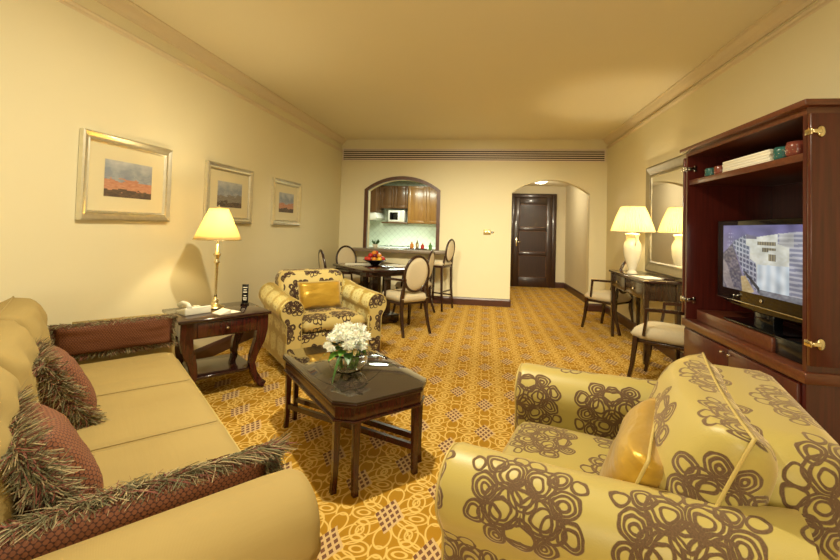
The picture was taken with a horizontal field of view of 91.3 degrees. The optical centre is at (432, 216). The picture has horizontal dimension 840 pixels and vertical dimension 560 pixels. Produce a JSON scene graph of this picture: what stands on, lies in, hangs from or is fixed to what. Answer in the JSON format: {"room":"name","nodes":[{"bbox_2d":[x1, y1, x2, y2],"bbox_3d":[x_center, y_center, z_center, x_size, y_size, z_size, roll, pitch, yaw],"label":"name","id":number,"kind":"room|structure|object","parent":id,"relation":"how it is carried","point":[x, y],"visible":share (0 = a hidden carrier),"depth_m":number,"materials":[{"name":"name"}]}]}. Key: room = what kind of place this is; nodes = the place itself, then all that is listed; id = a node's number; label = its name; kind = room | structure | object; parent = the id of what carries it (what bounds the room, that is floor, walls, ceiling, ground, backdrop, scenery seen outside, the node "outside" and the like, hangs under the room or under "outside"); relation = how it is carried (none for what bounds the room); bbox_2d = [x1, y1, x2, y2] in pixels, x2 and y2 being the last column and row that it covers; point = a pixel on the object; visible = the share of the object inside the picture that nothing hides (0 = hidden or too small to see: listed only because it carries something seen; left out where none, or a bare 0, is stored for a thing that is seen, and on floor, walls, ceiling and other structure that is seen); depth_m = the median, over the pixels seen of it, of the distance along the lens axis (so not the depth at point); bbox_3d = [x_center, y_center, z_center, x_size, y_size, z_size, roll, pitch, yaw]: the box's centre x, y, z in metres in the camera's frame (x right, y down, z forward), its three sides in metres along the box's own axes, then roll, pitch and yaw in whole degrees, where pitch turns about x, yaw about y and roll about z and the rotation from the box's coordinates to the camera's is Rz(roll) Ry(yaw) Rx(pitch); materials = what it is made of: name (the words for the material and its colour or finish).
{"room":"hotel room","nodes":[
{"label":"hotel room","id":0,"kind":"room"},
{"bbox_2d":[0,0,341,349],"bbox_3d":[-2.312,-0.104,2.943,0.150,2.840,9.324,1,-2,8],"label":"wall","id":1,"kind":"structure","parent":0,"point":[63,71],"depth_m":3.00,"materials":[{"name":"paint"}]},
{"bbox_2d":[75,128,172,221],"bbox_3d":[-2.204,-0.264,3.000,0.039,0.588,0.755,1,-2,8],"label":"framed picture","id":2,"kind":"object","parent":1,"relation":"attached to","point":[119,178],"visible":1,"depth_m":2.93,"materials":[{"name":"silver metal"}]},
{"bbox_2d":[103,158,151,199],"bbox_3d":[-2.211,-0.264,3.001,0.001,0.257,0.400,1,-2,8],"label":"print","id":3,"kind":"object","parent":2,"relation":"attached to","point":[121,179],"depth_m":2.98},
{"bbox_2d":[57,0,346,151],"bbox_3d":[-2.163,-1.406,2.938,0.085,0.230,8.974,1,-2,8],"label":"trim","id":4,"kind":"structure","parent":1,"relation":"attached to","point":[128,9],"depth_m":3.59,"materials":[{"name":"beige paint"}]},
{"bbox_2d":[183,331,253,361],"bbox_3d":[-2.269,1.251,2.871,0.018,0.130,8.974,1,-2,8],"label":"baseboard","id":5,"kind":"structure","parent":1,"relation":"attached to","point":[212,349],"depth_m":4.03,"materials":[{"name":"brown wood"}]},
{"bbox_2d":[203,160,253,223],"bbox_3d":[-2.049,-0.220,4.179,0.039,0.583,0.755,1,-2,8],"label":"framed picture","id":6,"kind":"object","parent":1,"relation":"attached to","point":[226,186],"visible":0.98,"depth_m":4.18,"materials":[{"name":"silver metal"}]},
{"bbox_2d":[217,180,241,207],"bbox_3d":[-2.056,-0.221,4.180,0.001,0.254,0.400,1,-2,8],"label":"print","id":7,"kind":"object","parent":6,"relation":"attached to","point":[229,194],"depth_m":4.17},
{"bbox_2d":[270,177,301,224],"bbox_3d":[-1.893,-0.179,5.361,0.039,0.578,0.740,1,-2,8],"label":"framed picture","id":8,"kind":"object","parent":1,"relation":"attached to","point":[285,195],"visible":1,"depth_m":5.33,"materials":[{"name":"silver metal"}]},
{"bbox_2d":[279,192,293,212],"bbox_3d":[-1.900,-0.179,5.362,0.001,0.251,0.390,1,-2,8],"label":"print","id":9,"kind":"object","parent":8,"relation":"attached to","point":[286,201],"depth_m":5.36},
{"bbox_2d":[130,0,781,139],"bbox_3d":[0.065,-1.517,2.674,4.865,0.100,9.324,1,-2,8],"label":"ceiling","id":10,"kind":"structure","parent":0,"point":[362,69],"depth_m":3.63,"materials":[{"name":"paint"}]},
{"bbox_2d":[369,181,565,282],"bbox_3d":[0.636,0.372,9.819,5.500,2.420,0.150,1,-2,8],"label":"wall","id":11,"kind":"structure","parent":0,"point":[387,233],"depth_m":9.85,"materials":[{"name":"tile"}]},
{"bbox_2d":[370,185,383,212],"bbox_3d":[-1.609,-0.444,9.681,0.828,0.680,0.740,1,-2,8],"label":"upper cabinet","id":12,"kind":"object","parent":11,"relation":"attached to","point":[375,198],"visible":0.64,"depth_m":9.29,"materials":[{"name":"brown wood"}]},
{"bbox_2d":[370,212,384,220],"bbox_3d":[-1.605,-0.005,9.677,0.838,0.187,0.720,1,-2,8],"label":"extractor hood","id":13,"kind":"object","parent":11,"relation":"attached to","point":[374,216],"visible":0.38,"depth_m":9.38,"materials":[{"name":"white metal"}]},
{"bbox_2d":[380,186,407,208],"bbox_3d":[-0.873,-0.456,9.780,0.660,0.530,0.363,1,-2,8],"label":"upper cabinet","id":14,"kind":"object","parent":11,"relation":"attached to","point":[392,197],"visible":0.99,"depth_m":9.62,"materials":[{"name":"brown wood"}]},
{"bbox_2d":[381,222,408,223],"bbox_3d":[-0.864,0.146,9.771,0.608,0.030,0.350,1,-2,8],"label":"shelf board","id":15,"kind":"object","parent":11,"relation":"attached to","point":[381,222],"visible":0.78,"depth_m":9.60,"materials":[{"name":"brown wood"}]},
{"bbox_2d":[388,210,406,221],"bbox_3d":[-0.821,-0.007,9.761,0.390,0.275,0.349,1,-2,8],"label":"microwave oven","id":16,"kind":"object","parent":15,"relation":"on","point":[393,215],"visible":0.95,"depth_m":9.60,"materials":[{"name":"white plastic"}]},
{"bbox_2d":[407,186,436,223],"bbox_3d":[0.112,-0.261,9.634,1.320,0.875,0.383,1,-2,8],"label":"upper cabinet","id":17,"kind":"object","parent":11,"relation":"attached to","point":[422,200],"visible":0.47,"depth_m":9.51,"materials":[{"name":"brown wood"}]},
{"bbox_2d":[510,193,556,287],"bbox_3d":[2.320,0.543,9.464,1.040,2.150,0.104,1,-2,8],"label":"door","id":18,"kind":"structure","parent":11,"relation":"in","point":[533,219],"depth_m":9.48,"materials":[{"name":"brown wood"}]},
{"bbox_2d":[339,139,607,303],"bbox_3d":[0.618,0.089,7.140,4.565,2.840,0.170,1,-2,8],"label":"wall","id":19,"kind":"structure","parent":0,"point":[476,196],"depth_m":7.03,"materials":[{"name":"paint"}]},
{"bbox_2d":[352,247,444,254],"bbox_3d":[-0.543,0.590,7.168,1.730,0.054,0.500,1,-2,8],"label":"countertop","id":20,"kind":"structure","parent":19,"relation":"attached to","point":[369,249],"depth_m":6.95,"materials":[{"name":"stone"}]},
{"bbox_2d":[372,239,379,247],"bbox_3d":[-0.988,0.471,7.231,0.133,0.162,0.137,1,-2,8],"label":"potted plant","id":21,"kind":"object","parent":20,"relation":"on","point":[375,241],"visible":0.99,"depth_m":7.20,"materials":[{"name":"green plant"}]},
{"bbox_2d":[363,176,440,249],"bbox_3d":[-0.534,-0.074,7.213,1.355,1.274,0.055,1,-2,8],"label":"window","id":22,"kind":"structure","parent":19,"relation":"in","point":[366,193],"depth_m":7.22,"materials":[{"name":"brown wood"}]},
{"bbox_2d":[343,148,605,161],"bbox_3d":[0.630,-1.064,7.078,4.504,0.212,0.020,1,-2,8],"label":"air vent","id":23,"kind":"object","parent":19,"relation":"in","point":[533,155],"visible":1,"depth_m":7.05,"materials":[{"name":"black"}]},
{"bbox_2d":[483,229,493,234],"bbox_3d":[0.963,0.265,6.993,0.175,0.090,0.020,1,-2,8],"label":"wall switch","id":24,"kind":"object","parent":19,"relation":"attached to","point":[485,232],"visible":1,"depth_m":6.99,"materials":[{"name":"gold metal"}]},
{"bbox_2d":[381,293,601,311],"bbox_3d":[0.580,1.443,7.095,4.565,0.130,0.188,1,-2,8],"label":"baseboard","id":25,"kind":"structure","parent":19,"relation":"attached to","point":[592,307],"depth_m":6.97,"materials":[{"name":"brown wood"}]},
{"bbox_2d":[195,286,839,559],"bbox_3d":[0.156,1.460,3.896,4.865,0.100,11.950,1,-2,8],"label":"floor","id":26,"kind":"structure","parent":0,"point":[471,357],"depth_m":3.04,"materials":[{"name":"carpet"}]},
{"bbox_2d":[0,296,320,559],"bbox_3d":[-1.389,0.865,1.681,0.892,0.885,2.434,3,-2,-40],"label":"sofa","id":27,"kind":"object","parent":26,"relation":"on","point":[159,418],"visible":0.62,"depth_m":1.33,"materials":[{"name":"fabric"}]},
{"bbox_2d":[0,367,19,525],"bbox_3d":[-1.177,0.620,1.011,0.256,0.420,0.600,-10,6,-40],"label":"cushion","id":28,"kind":"object","parent":27,"relation":"on","point":[9,384],"depth_m":1.04,"materials":[{"name":"beige fabric"}]},
{"bbox_2d":[0,320,42,404],"bbox_3d":[-1.571,0.622,1.464,0.256,0.420,0.600,-10,6,-40],"label":"cushion","id":29,"kind":"object","parent":27,"relation":"on","point":[18,349],"depth_m":1.42,"materials":[{"name":"beige fabric"}]},
{"bbox_2d":[0,298,50,344],"bbox_3d":[-1.965,0.623,1.930,0.260,0.420,0.600,-10,6,-40],"label":"cushion","id":30,"kind":"object","parent":27,"relation":"on","point":[28,313],"depth_m":1.88,"materials":[{"name":"beige fabric"}]},
{"bbox_2d":[0,379,103,519],"bbox_3d":[-1.042,0.700,1.123,0.482,0.431,0.300,0,-2,43],"label":"cushion","id":31,"kind":"object","parent":27,"relation":"on","point":[47,460],"visible":0.59,"depth_m":1.00,"materials":[{"name":"red fabric"}]},
{"bbox_2d":[31,336,108,430],"bbox_3d":[-1.497,0.694,1.661,0.451,0.381,0.284,0,-2,42],"label":"cushion","id":32,"kind":"object","parent":27,"relation":"on","point":[65,388],"visible":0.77,"depth_m":1.56,"materials":[{"name":"red fabric"}]},
{"bbox_2d":[48,312,180,361],"bbox_3d":[-1.909,0.731,2.489,0.666,0.252,0.152,3,-2,-40],"label":"cushion","id":33,"kind":"object","parent":27,"relation":"on","point":[89,339],"visible":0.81,"depth_m":2.46,"materials":[{"name":"red fabric"}]},
{"bbox_2d":[0,428,301,559],"bbox_3d":[-0.780,0.790,0.985,0.954,0.300,0.205,3,-2,-40],"label":"cushion","id":34,"kind":"object","parent":27,"relation":"on","point":[60,526],"visible":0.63,"depth_m":1.00,"materials":[{"name":"red fabric"}]},
{"bbox_2d":[75,352,239,490],"bbox_3d":[-1.313,0.890,1.703,0.720,0.159,1.930,3,-2,-40],"label":"seat cushion","id":35,"kind":"object","parent":27,"relation":"on","point":[159,418],"depth_m":1.64,"materials":[{"name":"beige fabric"}]},
{"bbox_2d":[162,301,271,386],"bbox_3d":[-1.712,1.045,3.250,0.650,0.607,0.553,3,-2,-43],"label":"end table","id":36,"kind":"object","parent":26,"relation":"on","point":[252,317],"visible":0.79,"depth_m":3.16,"materials":[{"name":"brown wood"}]},
{"bbox_2d":[176,301,210,315],"bbox_3d":[-1.825,0.687,3.140,0.177,0.096,0.190,0,-2,35],"label":"telephone","id":37,"kind":"object","parent":36,"relation":"on","point":[189,310],"visible":0.98,"depth_m":3.08,"materials":[{"name":"beige plastic"}]},
{"bbox_2d":[182,353,249,380],"bbox_3d":[-1.717,1.180,3.248,0.450,0.022,0.450,3,-2,-43],"label":"shelf","id":38,"kind":"object","parent":36,"relation":"attached to","point":[209,367],"depth_m":3.22,"materials":[{"name":"brown wood"}]},
{"bbox_2d":[192,205,241,309],"bbox_3d":[-1.754,0.322,3.349,0.362,0.840,0.362,1,-2,8],"label":"table lamp","id":39,"kind":"object","parent":36,"relation":"on","point":[218,224],"visible":0.99,"depth_m":3.27,"materials":[{"name":"beige fabric"}]},
{"bbox_2d":[213,308,240,314],"bbox_3d":[-1.593,0.729,3.186,0.110,0.028,0.170,1,-2,32],"label":"folded card","id":40,"kind":"object","parent":36,"relation":"on","point":[222,311],"visible":1,"depth_m":3.15,"materials":[{"name":"beige paper"}]},
{"bbox_2d":[241,284,248,304],"bbox_3d":[-1.607,0.666,3.531,0.060,0.170,0.040,2,-2,-4],"label":"tent card","id":41,"kind":"object","parent":36,"relation":"on","point":[245,287],"visible":1,"depth_m":3.53,"materials":[{"name":"black plastic"}]},
{"bbox_2d":[259,268,386,367],"bbox_3d":[-1.121,0.970,4.104,1.022,0.820,0.893,3,-2,-35],"label":"armchair","id":42,"kind":"object","parent":26,"relation":"on","point":[290,326],"visible":0.83,"depth_m":3.90,"materials":[{"name":"fabric"}]},
{"bbox_2d":[297,280,341,309],"bbox_3d":[-1.121,0.781,4.115,0.444,0.270,0.152,3,-2,-36],"label":"cushion","id":43,"kind":"object","parent":42,"relation":"on","point":[317,294],"visible":0.93,"depth_m":4.06,"materials":[{"name":"gold fabric"}]},
{"bbox_2d":[302,306,366,331],"bbox_3d":[-1.076,0.979,4.039,0.618,0.136,0.703,3,-2,-35],"label":"seat cushion","id":44,"kind":"object","parent":42,"relation":"on","point":[318,319],"depth_m":3.83,"materials":[{"name":"fabric"}]},
{"bbox_2d":[318,249,352,280],"bbox_3d":[-1.294,0.937,5.681,0.556,0.972,0.520,2,-2,-26],"label":"dining chair","id":45,"kind":"object","parent":26,"relation":"on","point":[321,258],"visible":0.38,"depth_m":5.51,"materials":[{"name":"beige fabric"}]},
{"bbox_2d":[336,245,369,288],"bbox_3d":[-1.297,0.963,6.634,0.520,0.972,0.556,3,-2,-36],"label":"dining chair","id":46,"kind":"object","parent":26,"relation":"on","point":[345,254],"visible":0.48,"depth_m":6.78,"materials":[{"name":"beige fabric"}]},
{"bbox_2d":[283,343,426,497],"bbox_3d":[-0.500,1.125,2.461,0.558,0.459,0.996,3,-2,-36],"label":"coffee table","id":47,"kind":"object","parent":26,"relation":"on","point":[384,386],"visible":0.82,"depth_m":2.20,"materials":[{"name":"brown wood"}]},
{"bbox_2d":[312,320,376,382],"bbox_3d":[-0.484,0.745,2.353,0.287,0.295,0.348,0,-2,36],"label":"flower bowl","id":48,"kind":"object","parent":47,"relation":"on","point":[350,358],"visible":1,"depth_m":2.29,"materials":[{"name":"clear glass"}]},
{"bbox_2d":[328,347,367,374],"bbox_3d":[-0.484,0.833,2.359,0.224,0.117,0.224,1,-2,8],"label":"bowl","id":49,"kind":"object","parent":48,"relation":"attached to","point":[358,358],"depth_m":2.28,"materials":[{"name":"clear glass"}]},
{"bbox_2d":[333,262,404,322],"bbox_3d":[-0.793,1.057,5.703,0.880,0.750,1.140,3,-2,-36],"label":"dining table","id":50,"kind":"object","parent":26,"relation":"on","point":[375,272],"visible":0.49,"depth_m":5.51,"materials":[{"name":"brown wood"}]},
{"bbox_2d":[345,263,369,264],"bbox_3d":[-1.052,0.678,5.890,0.380,0.004,0.240,2,-2,-10],"label":"place mat","id":51,"kind":"object","parent":50,"relation":"on","point":[345,263],"visible":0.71,"depth_m":5.86,"materials":[{"name":"beige fabric"}]},
{"bbox_2d":[363,259,385,264],"bbox_3d":[-0.816,0.646,5.840,0.340,0.076,0.340,1,-2,8],"label":"fruit bowl","id":52,"kind":"object","parent":50,"relation":"on","point":[372,262],"visible":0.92,"depth_m":5.74,"materials":[{"name":"black ceramic"}]},
{"bbox_2d":[386,264,405,266],"bbox_3d":[-0.507,0.691,5.818,0.340,0.004,0.220,0,-2,42],"label":"place mat","id":53,"kind":"object","parent":50,"relation":"on","point":[395,265],"visible":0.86,"depth_m":5.79,"materials":[{"name":"white fabric"}]},
{"bbox_2d":[381,255,430,337],"bbox_3d":[-0.326,0.949,5.146,0.520,0.972,0.556,3,-2,-36],"label":"dining chair","id":54,"kind":"object","parent":26,"relation":"on","point":[417,269],"visible":0.98,"depth_m":4.97,"materials":[{"name":"beige fabric"}]},
{"bbox_2d":[392,250,434,312],"bbox_3d":[-0.255,0.979,6.177,0.556,0.972,0.520,1,-2,15],"label":"dining chair","id":55,"kind":"object","parent":26,"relation":"on","point":[431,258],"visible":0.42,"depth_m":6.11,"materials":[{"name":"beige fabric"}]},
{"bbox_2d":[420,239,454,311],"bbox_3d":[0.112,0.915,6.628,0.455,1.136,0.386,1,-2,30],"label":"bar stool","id":56,"kind":"object","parent":26,"relation":"on","point":[447,261],"visible":0.88,"depth_m":6.52,"materials":[{"name":"beige fabric"}]},
{"bbox_2d":[581,261,633,335],"bbox_3d":[2.396,1.034,5.531,0.520,0.972,0.556,3,-2,-34],"label":"dining chair","id":57,"kind":"object","parent":26,"relation":"on","point":[603,297],"visible":0.52,"depth_m":5.44,"materials":[{"name":"brown wood"}]},
{"bbox_2d":[435,363,839,559],"bbox_3d":[0.658,0.946,1.402,0.940,0.820,1.076,1,-2,26],"label":"armchair","id":58,"kind":"object","parent":26,"relation":"on","point":[545,496],"visible":0.86,"depth_m":1.03,"materials":[{"name":"fabric"}]},
{"bbox_2d":[503,422,613,474],"bbox_3d":[0.583,0.954,1.438,0.740,0.136,0.650,1,-2,26],"label":"seat cushion","id":59,"kind":"object","parent":58,"relation":"on","point":[579,446],"depth_m":1.62,"materials":[{"name":"fabric"}]},
{"bbox_2d":[599,398,662,487],"bbox_3d":[0.604,0.765,1.235,0.209,0.354,0.430,1,-2,31],"label":"cushion","id":60,"kind":"object","parent":58,"relation":"on","point":[633,456],"visible":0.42,"depth_m":1.11,"materials":[{"name":"gold satin fabric"}]},
{"bbox_2d":[648,352,777,506],"bbox_3d":[0.779,0.736,1.257,0.338,0.477,0.726,1,-2,25],"label":"cushion","id":61,"kind":"object","parent":58,"relation":"on","point":[709,451],"visible":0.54,"depth_m":1.00,"materials":[{"name":"fabric"}]},
{"bbox_2d":[609,270,681,364],"bbox_3d":[2.349,1.074,4.612,0.394,0.830,1.160,1,-2,8],"label":"console desk","id":62,"kind":"object","parent":26,"relation":"on","point":[647,290],"visible":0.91,"depth_m":4.11,"materials":[{"name":"brown wood"}]},
{"bbox_2d":[610,206,655,274],"bbox_3d":[2.318,0.264,4.752,0.480,0.795,0.480,1,-2,8],"label":"table lamp","id":63,"kind":"object","parent":62,"relation":"on","point":[632,219],"visible":1,"depth_m":4.66,"materials":[{"name":"beige ceramic"}]},
{"bbox_2d":[632,275,661,279],"bbox_3d":[2.300,0.648,4.380,0.200,0.006,0.280,2,-2,-1],"label":"brochure","id":64,"kind":"object","parent":62,"relation":"on","point":[643,277],"visible":0.86,"depth_m":4.36,"materials":[{"name":"beige paper"}]},
{"bbox_2d":[656,276,674,280],"bbox_3d":[2.441,0.646,4.301,0.100,0.014,0.260,1,-2,13],"label":"leather folder","id":65,"kind":"object","parent":62,"relation":"on","point":[661,277],"visible":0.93,"depth_m":4.23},
{"bbox_2d":[627,302,684,376],"bbox_3d":[2.057,0.972,3.552,0.520,0.972,0.556,3,-2,-44],"label":"dining chair","id":66,"kind":"object","parent":26,"relation":"on","point":[662,334],"visible":0.4,"depth_m":3.48,"materials":[{"name":"beige fabric"}]},
{"bbox_2d":[680,98,839,445],"bbox_3d":[1.952,0.464,2.286,0.600,1.903,1.182,1,-2,8],"label":"armoire","id":67,"kind":"object","parent":26,"relation":"on","point":[805,185],"visible":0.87,"depth_m":2.06,"materials":[{"name":"brown wood"}]},
{"bbox_2d":[704,168,713,175],"bbox_3d":[1.832,-0.287,2.694,0.076,0.058,0.076,1,-2,8],"label":"candle holder","id":68,"kind":"object","parent":67,"relation":"on","point":[708,171],"visible":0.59,"depth_m":2.67,"materials":[{"name":"teal glass"}]},
{"bbox_2d":[713,166,722,173],"bbox_3d":[1.818,-0.290,2.590,0.074,0.056,0.074,1,-2,8],"label":"candle holder","id":69,"kind":"object","parent":67,"relation":"on","point":[717,169],"visible":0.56,"depth_m":2.57,"materials":[{"name":"red glass"}]},
{"bbox_2d":[689,153,802,185],"bbox_3d":[1.988,-0.246,2.309,0.528,0.035,1.056,1,-2,8],"label":"shelf","id":70,"kind":"object","parent":67,"relation":"attached to","point":[786,171],"depth_m":2.37,"materials":[{"name":"brown wood"}]},
{"bbox_2d":[724,160,771,171],"bbox_3d":[1.876,-0.274,2.304,0.230,0.014,0.440,1,-2,8],"label":"magazine","id":71,"kind":"object","parent":67,"relation":"on","point":[769,160],"visible":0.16,"depth_m":2.28,"materials":[{"name":"beige paper"}]},
{"bbox_2d":[722,157,772,171],"bbox_3d":[1.876,-0.288,2.307,0.230,0.014,0.428,1,-2,8],"label":"magazine","id":72,"kind":"object","parent":71,"relation":"on","point":[770,158],"visible":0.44,"depth_m":2.28,"materials":[{"name":"beige paper"}]},
{"bbox_2d":[723,155,772,168],"bbox_3d":[1.877,-0.303,2.309,0.230,0.014,0.416,1,-2,8],"label":"magazine","id":73,"kind":"object","parent":72,"relation":"on","point":[767,156],"visible":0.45,"depth_m":2.28,"materials":[{"name":"beige paper"}]},
{"bbox_2d":[722,152,772,166],"bbox_3d":[1.877,-0.318,2.306,0.230,0.014,0.434,1,-2,8],"label":"magazine","id":74,"kind":"object","parent":73,"relation":"on","point":[768,153],"visible":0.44,"depth_m":2.28,"materials":[{"name":"beige paper"}]},
{"bbox_2d":[723,149,772,164],"bbox_3d":[1.878,-0.332,2.309,0.230,0.014,0.422,1,-2,8],"label":"magazine","id":75,"kind":"object","parent":74,"relation":"on","point":[768,150],"visible":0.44,"depth_m":2.28,"materials":[{"name":"beige paper"}]},
{"bbox_2d":[697,309,801,352],"bbox_3d":[1.932,0.660,2.400,0.370,0.074,0.740,1,-2,8],"label":"shelf","id":76,"kind":"object","parent":67,"relation":"on","point":[713,318],"visible":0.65,"depth_m":2.39,"materials":[{"name":"brown wood"}]},
{"bbox_2d":[716,218,802,338],"bbox_3d":[1.854,0.315,2.244,0.220,0.600,0.872,1,-2,8],"label":"television","id":77,"kind":"object","parent":76,"relation":"on","point":[760,261],"visible":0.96,"depth_m":2.22,"materials":[{"name":"black plastic"}]},
{"bbox_2d":[773,146,785,159],"bbox_3d":[1.740,-0.311,2.036,0.084,0.064,0.084,1,-2,8],"label":"candle holder","id":78,"kind":"object","parent":67,"relation":"on","point":[778,152],"visible":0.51,"depth_m":2.02,"materials":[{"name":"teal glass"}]},
{"bbox_2d":[775,336,801,364],"bbox_3d":[1.847,0.637,1.912,0.310,0.089,0.230,1,-2,8],"label":"box","id":79,"kind":"object","parent":67,"relation":"on","point":[789,348],"visible":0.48,"depth_m":1.96,"materials":[{"name":"black plastic"}]},
{"bbox_2d":[785,140,802,156],"bbox_3d":[1.722,-0.317,1.937,0.091,0.070,0.091,1,-2,8],"label":"candle holder","id":80,"kind":"object","parent":67,"relation":"on","point":[792,148],"visible":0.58,"depth_m":1.92,"materials":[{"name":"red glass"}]},
{"bbox_2d":[526,181,568,186],"bbox_3d":[2.263,-0.783,8.376,1.950,0.080,2.656,1,-2,8],"label":"ceiling","id":81,"kind":"structure","parent":0,"point":[548,183],"depth_m":9.13,"materials":[{"name":"paint"}]},
{"bbox_2d":[564,185,586,294],"bbox_3d":[3.038,0.438,8.161,0.300,2.330,2.506,1,-2,8],"label":"wall","id":82,"kind":"structure","parent":0,"point":[576,199],"depth_m":8.40,"materials":[{"name":"paint"}]},
{"bbox_2d":[555,282,587,310],"bbox_3d":[2.771,1.529,8.079,0.220,0.130,2.678,1,-2,6],"label":"baseboard","id":83,"kind":"structure","parent":82,"relation":"attached to","point":[565,286],"depth_m":8.61,"materials":[{"name":"brown wood"}]},
{"bbox_2d":[605,0,839,352],"bbox_3d":[2.361,0.007,2.325,0.150,2.840,9.324,1,-2,8],"label":"wall","id":84,"kind":"structure","parent":0,"point":[803,62],"depth_m":3.40,"materials":[{"name":"paint"}]},
{"bbox_2d":[605,305,683,360],"bbox_3d":[2.237,1.359,2.274,0.018,0.130,8.974,1,-2,8],"label":"baseboard","id":85,"kind":"structure","parent":84,"relation":"attached to","point":[622,319],"depth_m":5.45,"materials":[{"name":"brown wood"}]},
{"bbox_2d":[645,154,685,279],"bbox_3d":[2.541,0.014,4.428,0.042,1.250,1.180,1,-2,8],"label":"wall mirror","id":86,"kind":"object","parent":84,"relation":"attached to","point":[664,180],"visible":0.54,"depth_m":4.48,"materials":[{"name":"silver metal"}]},
{"bbox_2d":[651,168,682,266],"bbox_3d":[2.554,0.014,4.426,0.016,1.030,0.960,1,-2,8],"label":"mirror glass","id":87,"kind":"object","parent":86,"relation":"attached to","point":[667,183],"depth_m":4.45,"materials":[{"name":"white"}]},
{"bbox_2d":[603,0,832,148],"bbox_3d":[2.278,-1.335,2.351,0.085,0.160,8.974,1,-2,8],"label":"trim","id":88,"kind":"structure","parent":84,"relation":"attached to","point":[785,10],"depth_m":3.35,"materials":[{"name":"beige paint"}]},
{"bbox_3d":[-0.780,1.566,8.680,2.850,0.095,2.606,1,-2,8],"label":"floor","id":89,"kind":"structure","parent":0,"visible":0},
{"bbox_3d":[-0.674,1.150,9.590,2.800,0.780,0.580,1,-2,8],"label":"base cabinet","id":90,"kind":"object","parent":89,"relation":"on","visible":0},
{"bbox_2d":[369,245,434,248],"bbox_3d":[-0.639,0.730,9.588,2.830,0.059,0.620,1,-2,8],"label":"countertop","id":91,"kind":"structure","parent":90,"relation":"on","point":[369,245],"depth_m":9.34,"materials":[{"name":"white stone"}]},
{"bbox_2d":[380,245,415,246],"bbox_3d":[-0.814,0.684,9.592,0.800,0.024,0.440,1,-2,8],"label":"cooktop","id":92,"kind":"object","parent":91,"relation":"in","point":[380,245],"visible":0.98,"depth_m":9.44,"materials":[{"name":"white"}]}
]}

